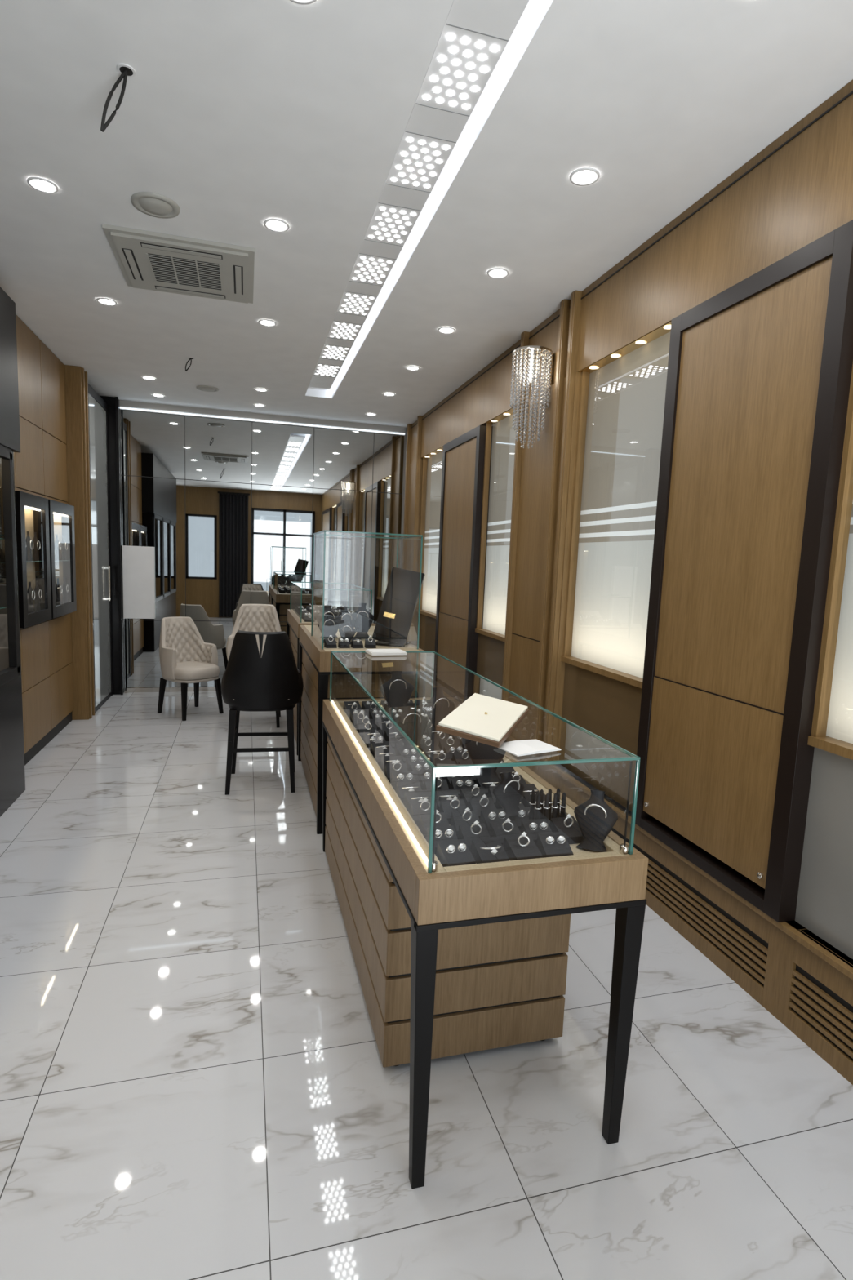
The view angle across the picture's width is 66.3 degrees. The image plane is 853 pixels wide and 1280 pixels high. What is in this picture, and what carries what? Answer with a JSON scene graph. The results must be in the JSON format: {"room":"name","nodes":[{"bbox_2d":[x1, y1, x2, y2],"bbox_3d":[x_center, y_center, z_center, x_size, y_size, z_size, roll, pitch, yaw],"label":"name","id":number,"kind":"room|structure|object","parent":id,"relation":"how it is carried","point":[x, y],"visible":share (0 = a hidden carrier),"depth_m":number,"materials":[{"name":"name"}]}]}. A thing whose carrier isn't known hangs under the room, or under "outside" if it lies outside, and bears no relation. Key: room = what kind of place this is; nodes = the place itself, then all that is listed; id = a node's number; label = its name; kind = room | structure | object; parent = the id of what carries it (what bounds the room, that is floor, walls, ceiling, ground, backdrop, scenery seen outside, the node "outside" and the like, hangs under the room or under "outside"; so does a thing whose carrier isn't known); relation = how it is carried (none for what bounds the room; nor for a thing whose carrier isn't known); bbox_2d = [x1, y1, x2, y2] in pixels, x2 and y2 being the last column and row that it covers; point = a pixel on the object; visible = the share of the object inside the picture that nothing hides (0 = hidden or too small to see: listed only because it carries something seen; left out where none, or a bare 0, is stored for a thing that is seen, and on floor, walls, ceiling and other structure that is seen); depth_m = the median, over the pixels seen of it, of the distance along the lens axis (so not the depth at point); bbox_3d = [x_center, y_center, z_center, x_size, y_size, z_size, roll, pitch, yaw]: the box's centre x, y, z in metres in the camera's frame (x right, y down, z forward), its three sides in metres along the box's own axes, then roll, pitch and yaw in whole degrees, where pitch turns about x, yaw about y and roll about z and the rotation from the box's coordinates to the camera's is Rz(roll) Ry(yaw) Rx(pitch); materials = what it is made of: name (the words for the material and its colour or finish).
{"room":"shop","nodes":[
{"label":"shop","id":0,"kind":"room"},
{"bbox_2d":[130,191,179,218],"bbox_3d":[-1.191,-1.905,2.871,0.200,0.017,0.200,0,7,-16],"label":"ceiling vent","id":1,"kind":"object","parent":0,"point":[155,205],"depth_m":2.85,"materials":[{"name":"white plastic"}]},
{"bbox_2d":[195,385,218,391],"bbox_3d":[-2.024,-2.319,6.038,0.200,0.017,0.200,0,7,-16],"label":"ceiling vent","id":2,"kind":"object","parent":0,"point":[203,388],"depth_m":6.00,"materials":[{"name":"white plastic"}]},
{"bbox_2d":[119,400,407,688],"bbox_3d":[-1.631,-0.943,7.342,4.020,3.030,0.100,0,7,-16],"label":"wall","id":3,"kind":"structure","parent":0,"point":[122,403],"depth_m":7.09,"materials":[{"name":"grey paint"}]},
{"bbox_2d":[124,686,215,692],"bbox_3d":[-1.804,0.544,7.410,2.980,0.050,0.049,0,7,-16],"label":"baseboard","id":4,"kind":"structure","parent":3,"relation":"attached to","point":[189,688],"depth_m":7.10,"materials":[{"name":"silver metal"}]},
{"bbox_2d":[120,409,404,687],"bbox_3d":[-1.749,-0.911,7.244,2.980,2.880,0.030,0,7,-16],"label":"wall mirror","id":5,"kind":"object","parent":3,"relation":"attached to","point":[230,512],"visible":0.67,"depth_m":7.13,"materials":[{"name":"clear glass"}]},
{"bbox_2d":[120,405,404,435],"bbox_3d":[-1.690,-2.358,7.059,2.980,0.030,0.053,0,7,-16],"label":"led strip","id":6,"kind":"object","parent":3,"relation":"attached to","point":[123,408],"visible":1,"depth_m":7.01,"materials":[{"name":"white paint"}]},
{"bbox_2d":[0,691,852,1279],"bbox_3d":[-0.510,1.169,3.265,4.020,0.100,9.020,0,7,-16],"label":"floor","id":7,"kind":"structure","parent":0,"point":[195,1084],"depth_m":1.90,"materials":[{"name":"stone"}]},
{"bbox_2d":[0,287,25,816],"bbox_3d":[-2.167,-0.308,2.350,0.319,2.920,3.320,0,7,-16],"label":"display cabinet","id":8,"kind":"object","parent":7,"relation":"on","point":[12,780],"visible":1,"depth_m":3.81,"materials":[{"name":"black paint"}]},
{"bbox_2d":[100,395,124,694],"bbox_3d":[-3.341,-0.933,6.710,0.384,3.028,0.135,0,7,-16],"label":"door frame","id":9,"kind":"structure","parent":7,"relation":"on","point":[113,402],"depth_m":6.70,"materials":[{"name":"paint"}]},
{"bbox_2d":[122,545,155,618],"bbox_3d":[-3.034,-0.606,6.886,0.305,0.760,0.046,0,7,-16],"label":"panel","id":10,"kind":"object","parent":9,"relation":"attached to","point":[138,562],"visible":1,"depth_m":6.86,"materials":[{"name":"paint"}]},
{"bbox_2d":[157,616,223,720],"bbox_3d":[-2.252,0.248,6.175,0.573,0.897,0.542,7,8,36],"label":"armchair","id":11,"kind":"object","parent":7,"relation":"on","point":[184,657],"visible":1,"depth_m":6.19,"materials":[{"name":"beige leather"}]},
{"bbox_2d":[226,604,281,727],"bbox_3d":[-1.551,0.220,5.949,0.542,1.062,0.568,1,7,-12],"label":"armchair","id":12,"kind":"object","parent":7,"relation":"on","point":[250,617],"visible":0.39,"depth_m":6.07,"materials":[{"name":"beige leather"}]},
{"bbox_2d":[221,630,303,795],"bbox_3d":[-1.082,0.441,4.306,0.526,1.052,0.553,1,7,-12],"label":"bar stool","id":13,"kind":"object","parent":7,"relation":"on","point":[261,673],"visible":1,"depth_m":4.09,"materials":[{"name":"black leather"}]},
{"bbox_2d":[286,608,375,755],"bbox_3d":[-0.875,0.299,5.680,0.596,1.022,1.356,0,7,-16],"label":"table","id":14,"kind":"object","parent":7,"relation":"on","point":[293,624],"visible":0.16,"depth_m":5.35,"materials":[{"name":"brown wood"}]},
{"bbox_2d":[301,604,354,622],"bbox_3d":[-0.851,-0.238,5.569,0.465,0.070,1.043,0,7,-16],"label":"display","id":15,"kind":"object","parent":14,"relation":"on","point":[306,616],"visible":0.34,"depth_m":5.49,"materials":[{"name":"silver metal"}]},
{"bbox_2d":[289,581,372,622],"bbox_3d":[-0.847,-0.336,5.579,0.545,0.261,1.208,0,7,-16],"label":"glass showcase","id":16,"kind":"object","parent":14,"relation":"on","point":[295,600],"visible":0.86,"depth_m":5.42,"materials":[{"name":"clear glass"}]},
{"bbox_2d":[297,625,426,834],"bbox_3d":[-0.487,0.482,4.280,0.596,1.022,1.386,0,7,-16],"label":"display counter","id":17,"kind":"object","parent":7,"relation":"on","point":[372,672],"visible":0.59,"depth_m":3.65,"materials":[{"name":"brown wood"}]},
{"bbox_2d":[323,603,376,648],"bbox_3d":[-0.463,-0.097,3.876,0.373,0.223,0.509,0,7,-16],"label":"display","id":18,"kind":"object","parent":17,"relation":"on","point":[362,620],"visible":0.98,"depth_m":3.79,"materials":[{"name":"black fabric"}]},
{"bbox_2d":[311,529,422,648],"bbox_3d":[-0.376,-0.304,3.883,0.545,0.641,0.608,0,7,-16],"label":"glass showcase","id":19,"kind":"object","parent":17,"relation":"on","point":[318,538],"visible":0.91,"depth_m":3.75,"materials":[{"name":"clear glass"}]},
{"bbox_2d":[372,566,425,646],"bbox_3d":[-0.167,-0.198,3.848,0.265,0.457,0.192,4,7,14],"label":"display panel","id":20,"kind":"object","parent":17,"relation":"on","point":[400,600],"visible":0.94,"depth_m":3.84,"materials":[{"name":"black paint"}]},
{"bbox_2d":[324,736,570,1067],"bbox_3d":[-0.031,0.870,2.679,0.585,0.672,1.480,0,7,-16],"label":"base cabinet","id":21,"kind":"object","parent":7,"relation":"on","point":[498,984],"visible":0.52,"depth_m":2.01,"materials":[{"name":"brown wood"}]},
{"bbox_2d":[321,651,648,1188],"bbox_3d":[0.005,0.697,2.522,0.604,1.054,1.941,0,7,-16],"label":"display table","id":22,"kind":"object","parent":7,"relation":"on","point":[434,896],"visible":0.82,"depth_m":1.62,"materials":[{"name":"brown wood"}]},
{"bbox_2d":[364,648,407,655],"bbox_3d":[-0.203,0.060,3.267,0.180,0.016,0.120,0,7,-21],"label":"booklet","id":23,"kind":"object","parent":22,"relation":"on","point":[371,651],"visible":1,"depth_m":3.23,"materials":[{"name":"paper"}]},
{"bbox_2d":[344,671,617,866],"bbox_3d":[0.052,0.348,2.449,0.498,0.226,1.724,0,7,-16],"label":"display","id":24,"kind":"object","parent":22,"relation":"on","point":[493,815],"visible":0.88,"depth_m":1.95,"materials":[{"name":"black fabric"}]},
{"bbox_2d":[435,693,528,747],"bbox_3d":[0.161,0.213,1.793,0.172,0.071,0.304,5,7,22],"label":"tray","id":25,"kind":"object","parent":22,"relation":"on","point":[481,718],"visible":1,"depth_m":1.74,"materials":[{"name":"beige leather"}]},
{"bbox_2d":[498,739,561,756],"bbox_3d":[0.259,0.274,1.677,0.140,0.007,0.100,-2,8,-30],"label":"booklet","id":26,"kind":"object","parent":22,"relation":"on","point":[524,747],"visible":0.93,"depth_m":1.66,"materials":[{"name":"paper"}]},
{"bbox_2d":[0,0,852,427],"bbox_3d":[-0.387,-1.961,2.888,4.020,0.150,9.020,0,7,-16],"label":"ceiling","id":27,"kind":"structure","parent":0,"point":[242,114],"depth_m":2.48,"materials":[{"name":"white paint"}]},
{"bbox_2d":[26,176,58,193],"bbox_3d":[-1.614,-1.913,2.748,0.116,0.005,0.116,0,7,-16],"label":"recessed light","id":28,"kind":"object","parent":27,"relation":"in","point":[42,184],"visible":1,"depth_m":2.75,"materials":[{"name":"white paint"}]},
{"bbox_2d":[96,297,117,306],"bbox_3d":[-1.966,-2.079,4.014,0.116,0.005,0.116,0,7,-16],"label":"recessed light","id":29,"kind":"object","parent":27,"relation":"in","point":[106,301],"visible":1,"depth_m":4.01,"materials":[{"name":"white paint"}]},
{"bbox_2d":[100,62,135,132],"bbox_3d":[-0.981,-1.712,2.076,0.106,0.195,0.056,0,7,-16],"label":"cable","id":30,"kind":"object","parent":27,"relation":"hanging from","point":[126,70],"depth_m":2.07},
{"bbox_2d":[141,376,155,380],"bbox_3d":[-2.448,-2.308,5.755,0.116,0.005,0.116,0,7,-16],"label":"recessed light","id":31,"kind":"object","parent":27,"relation":"in","point":[150,378],"visible":1,"depth_m":5.76,"materials":[{"name":"white paint"}]},
{"bbox_2d":[151,393,164,397],"bbox_3d":[-2.623,-2.390,6.386,0.116,0.005,0.116,0,7,-16],"label":"recessed light","id":32,"kind":"object","parent":27,"relation":"in","point":[153,394],"visible":1,"depth_m":6.38,"materials":[{"name":"white paint"}]},
{"bbox_2d":[102,223,254,303],"bbox_3d":[-1.280,-1.973,3.486,0.690,0.036,0.700,0,7,-16],"label":"air conditioner","id":33,"kind":"object","parent":27,"relation":"in","point":[146,260],"depth_m":3.38,"materials":[{"name":"white plastic"}]},
{"bbox_2d":[185,356,194,371],"bbox_3d":[-1.855,-2.158,5.123,0.071,0.105,0.056,0,7,-16],"label":"cable","id":34,"kind":"object","parent":27,"relation":"hanging from","point":[190,358],"depth_m":5.11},
{"bbox_2d":[253,404,265,407],"bbox_3d":[-1.698,-2.385,6.643,0.116,0.005,0.116,0,7,-16],"label":"recessed light","id":35,"kind":"object","parent":27,"relation":"in","point":[255,405],"visible":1,"depth_m":6.64,"materials":[{"name":"white paint"}]},
{"bbox_2d":[254,387,267,391],"bbox_3d":[-1.523,-2.302,6.012,0.116,0.005,0.116,0,7,-16],"label":"recessed light","id":36,"kind":"object","parent":27,"relation":"in","point":[260,389],"visible":1,"depth_m":6.01,"materials":[{"name":"white paint"}]},
{"bbox_2d":[257,319,276,326],"bbox_3d":[-1.041,-2.074,4.272,0.116,0.005,0.116,0,7,-16],"label":"recessed light","id":37,"kind":"object","parent":27,"relation":"in","point":[267,322],"visible":1,"depth_m":4.27,"materials":[{"name":"white paint"}]},
{"bbox_2d":[263,217,289,231],"bbox_3d":[-0.690,-1.907,3.005,0.116,0.005,0.116,0,7,-16],"label":"recessed light","id":38,"kind":"object","parent":27,"relation":"in","point":[277,224],"visible":1,"depth_m":3.00,"materials":[{"name":"white paint"}]},
{"bbox_2d":[289,0,316,4],"bbox_3d":[-0.338,-1.741,1.738,0.116,0.005,0.116,0,7,-16],"label":"recessed light","id":39,"kind":"object","parent":27,"relation":"in","point":[298,2],"visible":1,"depth_m":1.78,"materials":[{"name":"white paint"}]},
{"bbox_2d":[365,413,376,415],"bbox_3d":[-0.581,-2.366,6.850,0.116,0.005,0.116,0,7,-16],"label":"recessed light","id":40,"kind":"object","parent":27,"relation":"in","point":[366,414],"visible":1,"depth_m":6.85,"materials":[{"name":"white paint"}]},
{"bbox_2d":[382,392,395,395],"bbox_3d":[-0.342,-2.253,5.990,0.116,0.005,0.116,0,7,-16],"label":"recessed light","id":41,"kind":"object","parent":27,"relation":"in","point":[384,393],"visible":1,"depth_m":5.98,"materials":[{"name":"white paint"}]},
{"bbox_2d":[405,365,419,370],"bbox_3d":[-0.109,-2.143,5.149,0.116,0.005,0.116,0,7,-16],"label":"recessed light","id":42,"kind":"object","parent":27,"relation":"in","point":[408,367],"visible":1,"depth_m":5.14,"materials":[{"name":"white paint"}]},
{"bbox_2d":[308,0,542,392],"bbox_3d":[-0.030,-1.874,2.619,0.244,0.049,7.466,0,7,-16],"label":"ceiling light strip","id":43,"kind":"object","parent":27,"relation":"in","point":[475,34],"depth_m":2.41,"materials":[{"name":"white plastic"}]},
{"bbox_2d":[437,326,455,333],"bbox_3d":[0.132,-2.029,4.279,0.116,0.005,0.116,0,7,-16],"label":"recessed light","id":44,"kind":"object","parent":27,"relation":"in","point":[446,330],"visible":1,"depth_m":4.28,"materials":[{"name":"white paint"}]},
{"bbox_2d":[487,267,509,278],"bbox_3d":[0.373,-1.914,3.409,0.116,0.005,0.116,0,7,-16],"label":"recessed light","id":45,"kind":"object","parent":27,"relation":"in","point":[496,273],"visible":1,"depth_m":3.41,"materials":[{"name":"white paint"}]},
{"bbox_2d":[569,167,599,186],"bbox_3d":[0.615,-1.800,2.538,0.116,0.005,0.116,0,7,-16],"label":"recessed light","id":46,"kind":"object","parent":27,"relation":"in","point":[583,175],"visible":1,"depth_m":2.54,"materials":[{"name":"white paint"}]},
{"bbox_2d":[402,80,852,1084],"bbox_3d":[1.003,-0.372,3.464,0.316,3.029,8.785,0,7,-16],"label":"wall","id":47,"kind":"structure","parent":0,"point":[797,190],"depth_m":2.90,"materials":[{"name":"brown wood"}]},
{"bbox_2d":[416,446,443,678],"bbox_3d":[0.259,-0.747,6.652,0.490,2.253,0.910,0,7,-16],"label":"window","id":48,"kind":"structure","parent":47,"relation":"in","point":[428,613],"depth_m":6.76,"materials":[{"name":"white glass"}]},
{"bbox_2d":[433,425,493,703],"bbox_3d":[0.359,-0.621,5.703,0.259,2.233,0.990,0,7,-16],"label":"wall panel","id":49,"kind":"object","parent":47,"relation":"attached to","point":[456,639],"visible":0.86,"depth_m":5.54,"materials":[{"name":"brown wood"}]},
{"bbox_2d":[475,407,517,699],"bbox_3d":[0.741,-0.519,4.912,0.490,2.253,0.750,0,7,-16],"label":"window","id":50,"kind":"structure","parent":47,"relation":"in","point":[491,645],"depth_m":5.00,"materials":[{"name":"white glass"}]},
{"bbox_2d":[509,345,553,448],"bbox_3d":[0.626,-1.452,3.958,0.242,0.564,0.242,0,7,-16],"label":"sconce","id":51,"kind":"object","parent":47,"relation":"attached to","point":[532,354],"visible":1,"depth_m":3.92,"materials":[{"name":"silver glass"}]},
{"bbox_2d":[559,320,671,811],"bbox_3d":[1.156,-0.322,3.416,0.490,2.253,0.880,0,7,-16],"label":"window","id":52,"kind":"structure","parent":47,"relation":"in","point":[603,678],"depth_m":3.40,"materials":[{"name":"white glass"}]},
{"bbox_2d":[635,219,852,922],"bbox_3d":[1.238,-0.205,2.534,0.259,2.233,0.880,0,7,-16],"label":"wall panel","id":53,"kind":"object","parent":47,"relation":"attached to","point":[759,373],"visible":0.89,"depth_m":2.37,"materials":[{"name":"brown wood"}]},
{"bbox_2d":[795,364,852,959],"bbox_3d":[1.649,-0.089,1.638,0.490,2.253,1.080,0,7,-16],"label":"window","id":54,"kind":"structure","parent":47,"relation":"in","point":[824,904],"depth_m":2.09,"materials":[{"name":"grey glass"}]},
{"bbox_3d":[-2.433,-0.395,2.527,0.100,3.030,9.020,0,7,-16],"label":"wall","id":55,"kind":"structure","parent":0,"visible":0},
{"bbox_2d":[13,314,73,765],"bbox_3d":[-2.916,-0.681,4.756,0.159,3.028,1.750,0,7,-16],"label":"panelling","id":56,"kind":"object","parent":55,"relation":"attached to","point":[40,467],"visible":0.52,"depth_m":4.87,"materials":[{"name":"brown wood"}]},
{"bbox_2d":[14,490,51,628],"bbox_3d":[-2.700,-0.545,4.441,0.089,0.870,0.620,0,7,-16],"label":"display case","id":57,"kind":"object","parent":56,"relation":"attached to","point":[32,518],"visible":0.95,"depth_m":4.52,"materials":[{"name":"black paint"}]},
{"bbox_2d":[48,499,76,618],"bbox_3d":[-2.885,-0.633,5.111,0.089,0.870,0.700,0,7,-16],"label":"display case","id":58,"kind":"object","parent":56,"relation":"attached to","point":[61,515],"visible":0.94,"depth_m":5.25,"materials":[{"name":"black glass"}]},
{"bbox_2d":[64,364,94,719],"bbox_3d":[-3.114,-0.805,5.720,0.294,3.028,0.210,0,7,-16],"label":"pilaster","id":59,"kind":"object","parent":55,"relation":"attached to","point":[75,377],"visible":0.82,"depth_m":5.67,"materials":[{"name":"brown wood"}]},
{"bbox_2d":[87,382,112,713],"bbox_3d":[-3.250,-0.834,6.241,0.309,2.950,0.855,0,7,-16],"label":"door","id":60,"kind":"structure","parent":55,"relation":"in","point":[97,406],"depth_m":6.28,"materials":[{"name":"clear glass"}]}
]}

